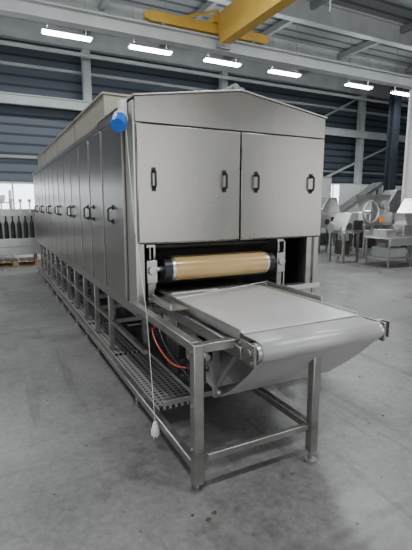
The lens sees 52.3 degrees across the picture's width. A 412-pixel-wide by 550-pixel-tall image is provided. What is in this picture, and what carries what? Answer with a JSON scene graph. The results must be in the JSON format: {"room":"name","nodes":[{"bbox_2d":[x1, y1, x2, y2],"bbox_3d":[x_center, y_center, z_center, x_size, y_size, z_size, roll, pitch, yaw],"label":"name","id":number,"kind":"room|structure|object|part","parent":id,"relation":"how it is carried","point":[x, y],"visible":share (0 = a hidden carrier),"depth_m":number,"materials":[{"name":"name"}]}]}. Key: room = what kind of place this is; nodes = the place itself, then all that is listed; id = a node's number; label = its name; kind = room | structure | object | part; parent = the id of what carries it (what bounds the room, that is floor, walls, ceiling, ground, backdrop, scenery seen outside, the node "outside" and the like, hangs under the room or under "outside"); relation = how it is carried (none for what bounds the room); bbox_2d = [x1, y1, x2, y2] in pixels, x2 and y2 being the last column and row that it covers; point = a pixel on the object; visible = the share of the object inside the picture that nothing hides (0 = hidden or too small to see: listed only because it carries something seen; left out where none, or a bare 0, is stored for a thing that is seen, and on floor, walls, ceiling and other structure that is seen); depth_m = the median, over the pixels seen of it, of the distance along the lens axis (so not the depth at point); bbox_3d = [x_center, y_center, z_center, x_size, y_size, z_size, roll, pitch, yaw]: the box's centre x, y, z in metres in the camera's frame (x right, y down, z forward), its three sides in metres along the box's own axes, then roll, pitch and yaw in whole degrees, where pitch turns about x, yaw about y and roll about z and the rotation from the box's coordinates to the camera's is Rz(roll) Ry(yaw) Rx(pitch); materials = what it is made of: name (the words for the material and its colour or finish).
{"room":"processing plant","nodes":[
{"label":"processing plant","id":0,"kind":"room"},
{"bbox_2d":[0,38,407,233],"bbox_3d":[-2.429,-5.224,17.360,40.000,7.700,0.250,-5,11,-27],"label":"wall","id":1,"kind":"structure","parent":0,"point":[24,130],"depth_m":16.06,"materials":[{"name":"metal"}]},
{"bbox_2d":[0,181,34,208],"bbox_3d":[-8.408,-2.521,14.523,4.920,1.460,0.100,-5,11,-27],"label":"window","id":2,"kind":"structure","parent":1,"relation":"in","point":[24,191],"depth_m":15.26,"materials":[{"name":"white"}]},
{"bbox_2d":[83,0,109,34],"bbox_3d":[1.076,-6.809,4.541,0.140,0.200,25.000,-5,11,-27],"label":"trim","id":3,"kind":"structure","parent":1,"relation":"attached to","point":[102,4],"depth_m":12.65,"materials":[{"name":"grey paint"}]},
{"bbox_2d":[160,1,217,48],"bbox_3d":[3.659,-7.025,5.840,0.140,0.200,25.000,-5,11,-27],"label":"trim","id":4,"kind":"structure","parent":1,"relation":"attached to","point":[208,5],"depth_m":12.87,"materials":[{"name":"grey paint"}]},
{"bbox_2d":[0,154,402,175],"bbox_3d":[-2.322,-4.598,17.252,40.000,0.100,0.180,-5,11,-27],"label":"trim","id":5,"kind":"structure","parent":1,"relation":"attached to","point":[1,155],"depth_m":21.34,"materials":[{"name":"grey paint"}]},
{"bbox_2d":[0,60,406,119],"bbox_3d":[-2.322,-7.656,16.742,40.000,0.100,0.180,-5,11,-27],"label":"trim","id":6,"kind":"structure","parent":1,"relation":"attached to","point":[4,63],"depth_m":16.61,"materials":[{"name":"grey paint"}]},
{"bbox_2d":[223,0,328,59],"bbox_3d":[6.154,-7.234,7.094,0.140,0.200,25.000,-5,11,-27],"label":"trim","id":7,"kind":"structure","parent":1,"relation":"attached to","point":[314,4],"depth_m":14.00,"materials":[{"name":"grey paint"}]},
{"bbox_2d":[324,99,356,116],"bbox_3d":[4.202,-6.795,20.096,7.944,3.990,0.100,-5,11,-27],"label":"trim","id":8,"kind":"structure","parent":1,"relation":"attached to","point":[354,100],"depth_m":21.10,"materials":[{"name":"grey paint"}]},
{"bbox_2d":[331,183,369,201],"bbox_3d":[7.764,-4.319,22.576,4.420,1.160,0.100,-5,11,-27],"label":"window","id":9,"kind":"structure","parent":1,"relation":"in","point":[334,186],"depth_m":22.06,"materials":[{"name":"white"}]},
{"bbox_2d":[299,22,411,75],"bbox_3d":[9.718,-7.533,8.885,0.140,0.200,25.000,-5,11,-27],"label":"trim","id":10,"kind":"structure","parent":1,"relation":"attached to","point":[408,27],"depth_m":16.08,"materials":[{"name":"grey paint"}]},
{"bbox_2d":[363,67,411,84],"bbox_3d":[13.371,-7.839,10.721,0.140,0.200,25.000,-5,11,-27],"label":"trim","id":11,"kind":"structure","parent":1,"relation":"attached to","point":[408,70],"depth_m":19.00,"materials":[{"name":"grey paint"}]},
{"bbox_2d":[0,234,411,549],"bbox_3d":[3.303,0.521,6.913,40.000,0.200,25.000,-5,11,-27],"label":"floor","id":12,"kind":"structure","parent":0,"point":[266,496],"depth_m":2.70,"materials":[{"name":"concrete"}]},
{"bbox_2d":[0,190,15,255],"bbox_3d":[-7.519,-1.521,12.474,3.260,2.000,0.860,-5,11,-27],"label":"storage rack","id":13,"kind":"object","parent":12,"relation":"on","point":[9,191],"visible":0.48,"depth_m":12.68,"materials":[{"name":"white metal"}]},
{"bbox_2d":[0,257,40,267],"bbox_3d":[-5.002,-0.337,11.014,1.200,0.144,0.800,-5,11,-27],"label":"wooden pallet","id":14,"kind":"object","parent":12,"relation":"on","point":[15,262],"visible":0.91,"depth_m":10.91,"materials":[{"name":"brown wood"}]},
{"bbox_2d":[0,199,39,259],"bbox_3d":[-4.996,-1.173,10.861,1.280,1.556,0.730,-5,11,-27],"label":"machine","id":15,"kind":"object","parent":14,"relation":"on","point":[18,235],"visible":0.89,"depth_m":10.74,"materials":[{"name":"silver metal"}]},
{"bbox_3d":[-4.916,-1.530,10.643,1.240,0.060,0.180,-5,11,-27],"label":"head frame","id":16,"kind":"part","parent":15,"relation":"part of","materials":[{"name":"silver metal"}]},
{"bbox_3d":[-5.036,-1.337,10.915,1.200,0.750,0.050,-5,11,-27],"label":"panel","id":17,"kind":"part","parent":15,"relation":"part of","materials":[{"name":"silver metal"}]},
{"bbox_2d":[80,49,91,100],"bbox_3d":[-4.350,-4.613,15.701,0.400,7.040,0.400,-5,11,-27],"label":"steel column","id":18,"kind":"structure","parent":12,"relation":"on","point":[85,62],"depth_m":15.18,"materials":[{"name":"metal"}]},
{"bbox_2d":[32,83,389,493],"bbox_3d":[-1.193,-0.789,6.198,1.971,2.620,8.852,-5,11,-27],"label":"oven","id":19,"kind":"object","parent":12,"relation":"on","point":[226,184],"visible":1,"depth_m":3.33,"materials":[{"name":"metal"}]},
{"bbox_3d":[-3.781,-1.517,9.411,0.058,1.400,0.520,-5,11,-27],"label":"door","id":20,"kind":"part","parent":19,"relation":"part of","materials":[{"name":"metal"}]},
{"bbox_3d":[-3.531,-1.437,8.928,0.058,1.400,0.520,-5,11,-27],"label":"door","id":21,"kind":"part","parent":19,"relation":"part of","materials":[{"name":"metal"}]},
{"bbox_3d":[-3.281,-1.356,8.444,0.058,1.400,0.520,-5,11,-27],"label":"door","id":22,"kind":"part","parent":19,"relation":"part of","materials":[{"name":"metal"}]},
{"bbox_3d":[-3.749,-0.463,9.592,0.050,0.579,0.050,-5,11,-27],"label":"leg","id":23,"kind":"part","parent":19,"relation":"part of","materials":[{"name":"silver metal"}]},
{"bbox_3d":[-3.467,-0.372,9.047,0.050,0.579,0.050,-5,11,-27],"label":"leg","id":24,"kind":"part","parent":19,"relation":"part of","materials":[{"name":"silver metal"}]},
{"bbox_3d":[-3.032,-1.276,7.961,0.058,1.400,0.520,-5,11,-27],"label":"door","id":25,"kind":"part","parent":19,"relation":"part of","materials":[{"name":"metal"}]},
{"bbox_3d":[-3.186,-0.282,8.502,0.050,0.579,0.050,-5,11,-27],"label":"leg","id":26,"kind":"part","parent":19,"relation":"part of","materials":[{"name":"silver metal"}]},
{"bbox_3d":[-2.782,-1.195,7.478,0.058,1.400,0.520,-5,11,-27],"label":"door","id":27,"kind":"part","parent":19,"relation":"part of","materials":[{"name":"metal"}]},
{"bbox_3d":[-2.904,-0.191,7.957,0.050,0.579,0.050,-5,11,-27],"label":"leg","id":28,"kind":"part","parent":19,"relation":"part of","materials":[{"name":"silver metal"}]},
{"bbox_3d":[-2.532,-1.115,6.994,0.058,1.400,0.520,-5,11,-27],"label":"door","id":29,"kind":"part","parent":19,"relation":"part of","materials":[{"name":"metal"}]},
{"bbox_3d":[-2.283,-1.034,6.511,0.058,1.400,0.520,-5,11,-27],"label":"door","id":30,"kind":"part","parent":19,"relation":"part of","materials":[{"name":"metal"}]},
{"bbox_3d":[-2.623,-0.100,7.412,0.050,0.579,0.050,-5,11,-27],"label":"leg","id":31,"kind":"part","parent":19,"relation":"part of","materials":[{"name":"silver metal"}]},
{"bbox_3d":[-2.033,-0.954,6.027,0.058,1.400,0.520,-5,11,-27],"label":"door","id":32,"kind":"part","parent":19,"relation":"part of","materials":[{"name":"metal"}]},
{"bbox_3d":[-2.341,-0.009,6.867,0.050,0.579,0.050,-5,11,-27],"label":"leg","id":33,"kind":"part","parent":19,"relation":"part of","materials":[{"name":"silver metal"}]},
{"bbox_3d":[-2.060,0.081,6.322,0.050,0.579,0.050,-5,11,-27],"label":"leg","id":34,"kind":"part","parent":19,"relation":"part of","materials":[{"name":"silver metal"}]},
{"bbox_3d":[-1.783,-0.873,5.544,0.058,1.400,0.520,-5,11,-27],"label":"door","id":35,"kind":"part","parent":19,"relation":"part of","materials":[{"name":"metal"}]},
{"bbox_3d":[-2.255,-1.748,6.338,0.060,0.055,7.300,-5,11,-27],"label":"trim","id":36,"kind":"part","parent":19,"relation":"part of","materials":[{"name":"silver metal"}]},
{"bbox_3d":[-1.778,0.172,5.778,0.050,0.579,0.050,-5,11,-27],"label":"leg","id":37,"kind":"part","parent":19,"relation":"part of","materials":[{"name":"silver metal"}]},
{"bbox_3d":[-1.534,-0.792,5.061,0.058,1.400,0.520,-5,11,-27],"label":"door","id":38,"kind":"part","parent":19,"relation":"part of","materials":[{"name":"metal"}]},
{"bbox_3d":[-1.497,0.263,5.233,0.050,0.579,0.050,-5,11,-27],"label":"leg","id":39,"kind":"part","parent":19,"relation":"part of","materials":[{"name":"silver metal"}]},
{"bbox_3d":[-1.284,-0.712,4.577,0.058,1.400,0.520,-5,11,-27],"label":"door","id":40,"kind":"part","parent":19,"relation":"part of","materials":[{"name":"metal"}]},
{"bbox_3d":[-1.268,-0.658,4.435,0.051,0.160,0.028,-5,11,-27],"label":"handle","id":41,"kind":"part","parent":19,"relation":"part of","materials":[{"name":"black plastic"}]},
{"bbox_3d":[-2.205,-0.274,6.496,0.050,0.085,7.500,-5,11,-27],"label":"trim","id":42,"kind":"part","parent":19,"relation":"part of","materials":[{"name":"silver metal"}]},
{"bbox_3d":[-1.145,-0.618,4.198,0.051,0.160,0.028,-5,11,-27],"label":"handle","id":43,"kind":"part","parent":19,"relation":"part of","materials":[{"name":"black plastic"}]},
{"bbox_3d":[-1.215,0.354,4.688,0.050,0.579,0.050,-5,11,-27],"label":"leg","id":44,"kind":"part","parent":19,"relation":"part of","materials":[{"name":"silver metal"}]},
{"bbox_3d":[-1.034,-0.631,4.094,0.058,1.400,0.520,-5,11,-27],"label":"door","id":45,"kind":"part","parent":19,"relation":"part of","materials":[{"name":"metal"}]},
{"bbox_3d":[-0.809,-0.510,3.547,0.051,0.160,0.028,-5,11,-27],"label":"handle","id":46,"kind":"part","parent":19,"relation":"part of","materials":[{"name":"black plastic"}]},
{"bbox_3d":[-0.934,0.445,4.143,0.050,0.579,0.050,-5,11,-27],"label":"leg","id":47,"kind":"part","parent":19,"relation":"part of","materials":[{"name":"silver metal"}]},
{"bbox_3d":[-2.001,0.435,6.107,0.050,0.055,8.575,-5,11,-27],"label":"rail","id":48,"kind":"part","parent":19,"relation":"part of","materials":[{"name":"silver metal"}]},
{"bbox_3d":[-0.755,-0.541,3.553,0.058,1.400,0.650,-5,11,-27],"label":"door","id":49,"kind":"part","parent":19,"relation":"part of","materials":[{"name":"metal"}]},
{"bbox_3d":[-1.823,0.344,6.654,0.050,0.055,7.750,-5,11,-27],"label":"rail","id":50,"kind":"part","parent":19,"relation":"part of","materials":[{"name":"silver metal"}]},
{"bbox_3d":[-0.625,-0.524,3.356,0.050,1.550,0.619,-5,11,-27],"label":"cheek panel","id":51,"kind":"part","parent":19,"relation":"part of","materials":[{"name":"metal"}]},
{"bbox_3d":[-0.626,0.581,5.292,1.642,0.030,0.050,-5,11,-27],"label":"cross rail","id":52,"kind":"part","parent":19,"relation":"part of","materials":[{"name":"silver metal"}]},
{"bbox_2d":[126,130,159,438],"bbox_3d":[-0.448,0.037,2.818,0.056,2.020,0.565,-5,11,-27],"label":"power cable","id":53,"kind":"object","parent":19,"relation":"hanging from","point":[155,431],"visible":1,"depth_m":2.74,"materials":[{"name":"white plastic"}]},
{"bbox_3d":[-0.631,0.417,4.295,0.050,0.575,0.050,-5,11,-27],"label":"leg","id":54,"kind":"part","parent":19,"relation":"part of","materials":[{"name":"silver metal"}]},
{"bbox_3d":[-0.445,-0.229,3.293,0.070,0.020,0.080,-5,11,-27],"label":"adjuster plate","id":55,"kind":"part","parent":19,"relation":"part of","materials":[{"name":"silver metal"}]},
{"bbox_3d":[-0.485,-0.079,3.548,0.015,0.350,0.300,-5,11,-27],"label":"plate","id":56,"kind":"part","parent":19,"relation":"part of","materials":[{"name":"silver metal"}]},
{"bbox_3d":[-0.450,0.137,3.363,0.050,0.165,0.080,-5,11,-27],"label":"bearing post","id":57,"kind":"part","parent":19,"relation":"part of","materials":[{"name":"silver metal"}]},
{"bbox_3d":[-0.371,-0.695,3.045,0.028,0.170,0.053,-5,11,-27],"label":"handle","id":58,"kind":"part","parent":19,"relation":"part of","materials":[{"name":"black plastic"}]},
{"bbox_3d":[-0.369,0.479,4.611,0.400,0.240,0.700,-5,11,-27],"label":"drive motor","id":59,"kind":"part","parent":19,"relation":"part of","materials":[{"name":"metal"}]},
{"bbox_2d":[148,296,188,311],"bbox_3d":[-0.282,0.205,3.035,0.145,0.007,0.430,-5,11,-27],"label":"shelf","id":60,"kind":"object","parent":19,"relation":"attached to","point":[177,304],"depth_m":2.99,"materials":[{"name":"silver metal"}]},
{"bbox_3d":[-0.200,0.556,3.460,0.050,0.575,0.050,-5,11,-27],"label":"leg","id":61,"kind":"part","parent":19,"relation":"part of","materials":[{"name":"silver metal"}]},
{"bbox_3d":[-0.119,-0.682,3.234,0.862,0.863,0.048,-5,11,-27],"label":"door","id":62,"kind":"part","parent":19,"relation":"part of","materials":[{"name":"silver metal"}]},
{"bbox_3d":[-0.048,0.751,2.244,0.058,0.800,0.058,-5,11,-27],"label":"leg","id":63,"kind":"part","parent":19,"relation":"part of","materials":[{"name":"silver metal"}]},
{"bbox_2d":[95,89,326,125],"bbox_3d":[0.015,-1.450,3.814,1.764,0.177,1.185,-5,11,-27],"label":"hood","id":64,"kind":"object","parent":19,"relation":"attached to","point":[234,102],"depth_m":3.27,"materials":[{"name":"silver metal"}]},
{"bbox_3d":[0.065,0.582,2.577,0.050,0.355,0.070,-5,11,-27],"label":"hanger arm","id":65,"kind":"part","parent":19,"relation":"part of","materials":[{"name":"silver metal"}]},
{"bbox_3d":[0.159,0.112,3.343,1.014,0.010,0.010,-8,13,-41],"label":"guide rod","id":66,"kind":"part","parent":19,"relation":"part of","materials":[{"name":"silver metal"}]},
{"bbox_3d":[0.155,-0.739,3.310,0.028,0.170,0.053,-5,11,-27],"label":"handle","id":67,"kind":"part","parent":19,"relation":"part of","materials":[{"name":"black plastic"}]},
{"bbox_3d":[0.189,0.547,3.289,0.800,0.140,0.250,-5,11,-27],"label":"gear motor","id":68,"kind":"part","parent":19,"relation":"part of","materials":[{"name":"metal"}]},
{"bbox_3d":[0.274,-1.295,3.325,1.744,0.298,0.020,-5,11,-27],"label":"gable panel","id":69,"kind":"part","parent":19,"relation":"part of","materials":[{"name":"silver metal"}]},
{"bbox_3d":[0.422,-0.761,3.444,0.028,0.170,0.053,-5,11,-27],"label":"handle","id":70,"kind":"part","parent":19,"relation":"part of","materials":[{"name":"black plastic"}]},
{"bbox_3d":[0.329,0.205,2.992,0.865,0.006,1.140,-5,11,-27],"label":"table plate","id":71,"kind":"part","parent":19,"relation":"part of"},
{"bbox_3d":[0.653,-0.135,4.098,0.015,0.420,0.350,-5,11,-27],"label":"plate","id":72,"kind":"part","parent":19,"relation":"part of","materials":[{"name":"silver metal"}]},
{"bbox_3d":[0.655,0.044,3.918,0.050,0.165,0.080,-5,11,-27],"label":"bearing post","id":73,"kind":"part","parent":19,"relation":"part of","materials":[{"name":"silver metal"}]},
{"bbox_3d":[0.660,-0.748,3.625,0.862,0.863,0.048,-5,11,-27],"label":"door","id":74,"kind":"part","parent":19,"relation":"part of","materials":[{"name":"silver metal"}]},
{"bbox_2d":[280,282,315,288],"bbox_3d":[0.735,0.102,3.657,0.430,0.007,0.230,-5,11,-27],"label":"shelf","id":75,"kind":"object","parent":19,"relation":"attached to","point":[313,285],"depth_m":3.59,"materials":[{"name":"silver metal"}]},
{"bbox_3d":[0.754,0.167,3.865,0.540,0.060,0.040,-5,11,-27],"label":"opening frame","id":76,"kind":"part","parent":19,"relation":"part of","materials":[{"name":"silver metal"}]},
{"bbox_3d":[0.950,-0.117,3.930,0.070,0.480,0.040,-5,11,-27],"label":"opening frame","id":77,"kind":"part","parent":19,"relation":"part of","materials":[{"name":"silver metal"}]},
{"bbox_3d":[0.880,-0.650,4.113,0.050,1.550,0.619,-5,11,-27],"label":"cheek panel","id":78,"kind":"part","parent":19,"relation":"part of","materials":[{"name":"metal"}]},
{"bbox_3d":[0.939,-0.805,3.704,0.028,0.170,0.053,-5,11,-27],"label":"handle","id":79,"kind":"part","parent":19,"relation":"part of","materials":[{"name":"black plastic"}]},
{"bbox_3d":[0.641,0.762,2.516,0.053,0.630,0.053,-5,11,-27],"label":"leg","id":80,"kind":"part","parent":19,"relation":"part of","materials":[{"name":"silver metal"}]},
{"bbox_2d":[219,71,227,89],"bbox_3d":[0.729,-5.039,18.254,0.400,7.040,0.400,-5,11,-27],"label":"steel column","id":81,"kind":"structure","parent":12,"relation":"on","point":[223,83],"depth_m":17.65,"materials":[{"name":"metal"}]},
{"bbox_2d":[321,176,331,232],"bbox_3d":[5.459,-3.281,20.301,1.200,2.900,0.410,-5,11,-27],"label":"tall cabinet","id":82,"kind":"object","parent":12,"relation":"on","point":[327,180],"visible":0.16,"depth_m":20.14,"materials":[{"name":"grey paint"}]},
{"bbox_2d":[318,197,339,251],"bbox_3d":[3.925,-1.713,14.235,1.100,1.800,0.640,-5,11,-27],"label":"machine","id":83,"kind":"object","parent":12,"relation":"on","point":[330,207],"visible":0.43,"depth_m":13.98,"materials":[{"name":"silver metal"}]},
{"bbox_3d":[3.762,-1.164,13.981,0.060,0.800,0.060,-5,11,-27],"label":"leg","id":84,"kind":"part","parent":83,"relation":"part of","materials":[{"name":"silver metal"}]},
{"bbox_2d":[327,212,362,263],"bbox_3d":[3.657,-0.998,11.315,0.800,1.350,0.640,-5,11,-27],"label":"machine","id":85,"kind":"object","parent":12,"relation":"on","point":[343,223],"visible":1,"depth_m":11.14,"materials":[{"name":"silver metal"}]},
{"bbox_3d":[3.401,-0.755,11.530,0.060,0.800,0.060,-5,11,-27],"label":"leg","id":86,"kind":"part","parent":85,"relation":"part of","materials":[{"name":"silver metal"}]},
{"bbox_3d":[3.381,-1.250,11.152,0.200,0.260,0.260,-5,11,-27],"label":"motor","id":87,"kind":"part","parent":85,"relation":"part of","materials":[{"name":"grey paint"}]},
{"bbox_2d":[331,253,354,255],"bbox_3d":[3.737,-0.560,11.452,0.440,0.040,0.440,-5,11,-27],"label":"shelf","id":88,"kind":"object","parent":85,"relation":"attached to","point":[337,254],"depth_m":11.31,"materials":[{"name":"silver metal"}]},
{"bbox_3d":[3.628,-0.682,11.090,0.060,0.800,0.060,-5,11,-27],"label":"leg","id":89,"kind":"part","parent":85,"relation":"part of","materials":[{"name":"silver metal"}]},
{"bbox_3d":[4.074,-0.719,11.314,0.060,0.800,0.060,-5,11,-27],"label":"leg","id":90,"kind":"part","parent":85,"relation":"part of","materials":[{"name":"silver metal"}]},
{"bbox_2d":[338,184,360,237],"bbox_3d":[6.779,-3.020,19.952,1.320,2.500,0.400,-5,11,-27],"label":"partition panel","id":91,"kind":"object","parent":12,"relation":"on","point":[346,191],"visible":0.38,"depth_m":19.73,"materials":[{"name":"grey paint"}]},
{"bbox_2d":[333,182,381,245],"bbox_3d":[5.842,-2.465,16.772,2.600,2.450,0.500,-5,11,-27],"label":"conveyor","id":92,"kind":"object","parent":12,"relation":"on","point":[373,187],"visible":0.34,"depth_m":16.74,"materials":[{"name":"silver metal"}]},
{"bbox_2d":[354,94,366,190],"bbox_3d":[7.946,-5.643,21.881,0.400,7.040,0.400,-5,11,-27],"label":"steel column","id":93,"kind":"structure","parent":12,"relation":"on","point":[361,115],"depth_m":21.64,"materials":[{"name":"metal"}]},
{"bbox_2d":[327,147,385,175],"bbox_3d":[6.220,-5.035,21.398,10.037,4.093,0.100,-5,11,-27],"label":"brace","id":94,"kind":"object","parent":93,"relation":"attached to","point":[384,148],"depth_m":21.98,"materials":[{"name":"grey paint"}]},
{"bbox_2d":[330,194,392,259],"bbox_3d":[4.569,-1.421,12.334,1.900,1.850,0.852,-5,11,-27],"label":"machine","id":95,"kind":"object","parent":12,"relation":"on","point":[372,207],"visible":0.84,"depth_m":12.24,"materials":[{"name":"silver metal"}]},
{"bbox_3d":[4.581,-0.937,12.166,0.060,0.950,0.060,-5,11,-27],"label":"leg","id":96,"kind":"part","parent":95,"relation":"part of","materials":[{"name":"silver metal"}]},
{"bbox_3d":[5.221,-2.045,12.272,0.240,0.240,0.130,-5,11,-27],"label":"gauge motor","id":97,"kind":"part","parent":95,"relation":"part of","materials":[{"name":"grey paint"}]},
{"bbox_2d":[350,203,378,252],"bbox_3d":[5.224,-1.600,14.015,0.900,1.650,0.640,-5,11,-27],"label":"machine","id":98,"kind":"object","parent":12,"relation":"on","point":[357,209],"visible":0.11,"depth_m":14.05,"materials":[{"name":"silver metal"}]},
{"bbox_3d":[4.923,-1.206,14.232,0.060,0.800,0.060,-5,11,-27],"label":"leg","id":99,"kind":"part","parent":98,"relation":"part of","materials":[{"name":"silver metal"}]},
{"bbox_2d":[361,185,380,194],"bbox_3d":[8.026,-3.125,20.578,1.320,2.500,0.400,-5,11,-27],"label":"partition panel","id":100,"kind":"object","parent":12,"relation":"on","point":[362,186],"visible":0.17,"depth_m":20.47,"materials":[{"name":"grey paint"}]},
{"bbox_2d":[364,230,411,268],"bbox_3d":[5.016,-0.700,10.894,1.700,0.900,0.800,-5,11,-27],"label":"work table","id":101,"kind":"object","parent":12,"relation":"on","point":[398,240],"visible":0.65,"depth_m":10.45,"materials":[{"name":"silver metal"}]},
{"bbox_3d":[4.144,-0.603,10.858,0.040,0.720,0.040,-5,11,-27],"label":"leg","id":102,"kind":"part","parent":101,"relation":"part of","materials":[{"name":"silver metal"}]},
{"bbox_2d":[372,229,395,236],"bbox_3d":[4.486,-1.054,10.561,0.390,0.183,0.440,-5,11,-27],"label":"tray stack","id":103,"kind":"object","parent":101,"relation":"on","point":[376,232],"visible":0.99,"depth_m":10.44,"materials":[{"name":"silver metal"}]},
{"bbox_2d":[371,245,405,257],"bbox_3d":[4.660,-0.597,10.727,0.600,0.248,0.560,-5,11,-27],"label":"crate","id":104,"kind":"object","parent":101,"relation":"on","point":[378,251],"visible":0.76,"depth_m":10.54,"materials":[{"name":"plastic"}]},
{"bbox_2d":[367,253,409,259],"bbox_3d":[5.016,-0.488,10.929,1.600,0.030,0.700,-5,11,-27],"label":"shelf","id":105,"kind":"object","parent":101,"relation":"attached to","point":[407,256],"depth_m":10.55,"materials":[{"name":"silver metal"}]},
{"bbox_3d":[4.462,-0.500,10.243,0.040,0.720,0.040,-5,11,-27],"label":"leg","id":106,"kind":"part","parent":101,"relation":"part of","materials":[{"name":"silver metal"}]},
{"bbox_2d":[391,213,411,236],"bbox_3d":[5.061,-1.302,10.817,0.600,0.588,0.400,-5,11,-27],"label":"machine","id":107,"kind":"object","parent":101,"relation":"on","point":[403,221],"visible":0.77,"depth_m":10.66,"materials":[{"name":"silver metal"}]},
{"bbox_3d":[5.175,-0.560,10.601,0.040,0.720,0.040,-5,11,-27],"label":"leg","id":108,"kind":"part","parent":101,"relation":"part of","materials":[{"name":"silver metal"}]},
{"bbox_2d":[378,190,401,245],"bbox_3d":[6.909,-2.129,15.821,1.200,2.100,0.640,-5,11,-27],"label":"machine","id":109,"kind":"object","parent":12,"relation":"on","point":[395,199],"visible":0.26,"depth_m":15.49,"materials":[{"name":"silver metal"}]},
{"bbox_2d":[381,185,400,194],"bbox_3d":[9.274,-3.229,21.205,1.320,2.500,0.400,-5,11,-27],"label":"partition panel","id":110,"kind":"object","parent":12,"relation":"on","point":[396,187],"visible":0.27,"depth_m":21.15,"materials":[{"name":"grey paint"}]},
{"bbox_2d":[383,86,402,192],"bbox_3d":[8.349,-5.151,18.928,0.540,7.040,0.420,-5,11,-27],"label":"steel column","id":111,"kind":"structure","parent":12,"relation":"on","point":[395,101],"depth_m":18.73,"materials":[{"name":"metal"}]},
{"bbox_2d":[394,198,411,252],"bbox_3d":[6.129,-1.412,12.579,1.100,1.750,0.640,-5,11,-27],"label":"machine","id":112,"kind":"object","parent":12,"relation":"on","point":[406,206],"visible":0.16,"depth_m":12.49,"materials":[{"name":"silver metal"}]},
{"bbox_2d":[401,90,411,251],"bbox_3d":[6.690,-3.357,13.819,0.380,5.180,0.380,-5,11,-27],"label":"steel column","id":113,"kind":"structure","parent":12,"relation":"on","point":[407,171],"depth_m":13.74,"materials":[{"name":"white metal"}]},
{"bbox_2d":[0,0,411,89],"bbox_3d":[0.988,-5.622,10.496,40.000,0.340,0.260,-5,11,-27],"label":"ceiling beam","id":114,"kind":"structure","parent":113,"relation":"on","point":[34,10],"depth_m":9.68,"materials":[{"name":"metal"}]},
{"bbox_2d":[143,0,330,50],"bbox_3d":[3.370,-4.525,3.706,3.300,1.409,14.780,-5,11,-27],"label":"crane","id":115,"kind":"object","parent":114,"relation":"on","point":[237,21],"visible":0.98,"depth_m":9.42,"materials":[{"name":"yellow paint"}]},
{"bbox_3d":[0.318,-6.076,10.089,0.450,0.150,0.335,-5,11,-27],"label":"mounting plate","id":116,"kind":"part","parent":115,"relation":"part of","materials":[{"name":"yellow paint"}]},
{"bbox_2d":[216,43,230,50],"bbox_3d":[0.415,-5.426,9.994,0.380,0.080,0.080,-5,11,-27],"label":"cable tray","id":117,"kind":"object","parent":115,"relation":"on","point":[220,46],"depth_m":9.97,"materials":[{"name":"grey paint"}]},
{"bbox_2d":[109,0,411,66],"bbox_3d":[3.358,-7.299,5.780,40.250,0.200,25.250,-5,11,-27],"label":"ceiling","id":118,"kind":"structure","parent":0,"point":[400,11],"depth_m":14.19,"materials":[{"name":"metal"}]},
{"bbox_2d":[40,0,92,41],"bbox_3d":[-3.715,-7.213,11.102,1.320,1.719,0.280,-5,11,-27],"label":"ceiling light","id":119,"kind":"object","parent":118,"relation":"hanging from","point":[45,30],"visible":1,"depth_m":11.17,"materials":[{"name":"white"}]},
{"bbox_2d":[127,15,172,55],"bbox_3d":[-1.621,-7.389,12.154,1.320,1.719,0.280,-5,11,-27],"label":"ceiling light","id":120,"kind":"object","parent":118,"relation":"hanging from","point":[135,46],"visible":0.98,"depth_m":12.22,"materials":[{"name":"white"}]},
{"bbox_2d":[0,15,409,102],"bbox_3d":[-2.099,-8.590,16.144,40.000,0.660,0.240,-5,11,-27],"label":"ceiling beam","id":121,"kind":"structure","parent":118,"relation":"attached to","point":[14,28],"depth_m":16.55,"materials":[{"name":"grey paint"}]},
{"bbox_2d":[202,15,241,66],"bbox_3d":[0.518,-7.568,13.229,1.320,1.719,0.280,-5,11,-27],"label":"ceiling light","id":122,"kind":"object","parent":118,"relation":"hanging from","point":[208,58],"visible":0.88,"depth_m":13.28,"materials":[{"name":"white"}]},
{"bbox_2d":[42,0,411,75],"bbox_3d":[-1.010,-8.239,14.035,40.000,0.660,0.240,-5,11,-27],"label":"beam","id":123,"kind":"structure","parent":118,"relation":"attached to","point":[112,8],"depth_m":16.06,"materials":[{"name":"metal"}]},
{"bbox_2d":[266,22,301,77],"bbox_3d":[2.701,-7.750,14.326,1.320,1.719,0.280,-5,11,-27],"label":"ceiling light","id":124,"kind":"object","parent":118,"relation":"hanging from","point":[271,69],"visible":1,"depth_m":14.36,"materials":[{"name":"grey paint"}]},
{"bbox_2d":[208,0,411,50],"bbox_3d":[0.352,-7.800,11.398,40.000,0.660,0.240,-5,11,-27],"label":"trim","id":125,"kind":"structure","parent":118,"relation":"attached to","point":[340,19],"depth_m":13.47,"materials":[{"name":"grey paint"}]},
{"bbox_2d":[343,36,373,89],"bbox_3d":[5.819,-8.012,15.893,1.320,1.719,0.280,-5,11,-27],"label":"ceiling light","id":126,"kind":"object","parent":118,"relation":"hanging from","point":[348,83],"visible":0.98,"depth_m":15.94,"materials":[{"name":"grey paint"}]},
{"bbox_2d":[389,49,408,96],"bbox_3d":[8.047,-8.198,17.013,1.320,1.719,0.280,-5,11,-27],"label":"ceiling light","id":127,"kind":"object","parent":118,"relation":"hanging from","point":[397,92],"visible":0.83,"depth_m":16.94,"materials":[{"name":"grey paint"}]},
{"bbox_3d":[-14.663,-1.894,-2.627,0.200,7.700,25.250,-5,11,-27],"label":"wall","id":128,"kind":"structure","parent":0,"visible":0},
{"bbox_2d":[0,91,405,142],"bbox_3d":[-2.004,-6.291,16.338,40.000,0.340,0.180,-5,11,-27],"label":"trim","id":129,"kind":"structure","parent":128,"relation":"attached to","point":[5,97],"depth_m":14.83,"materials":[{"name":"grey paint"}]},
{"bbox_2d":[0,40,407,106],"bbox_3d":[-1.736,-7.714,15.568,40.000,0.140,0.133,-5,11,-27],"label":"trim","id":130,"kind":"structure","parent":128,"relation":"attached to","point":[2,42],"depth_m":15.80,"materials":[{"name":"grey paint"}]}
]}

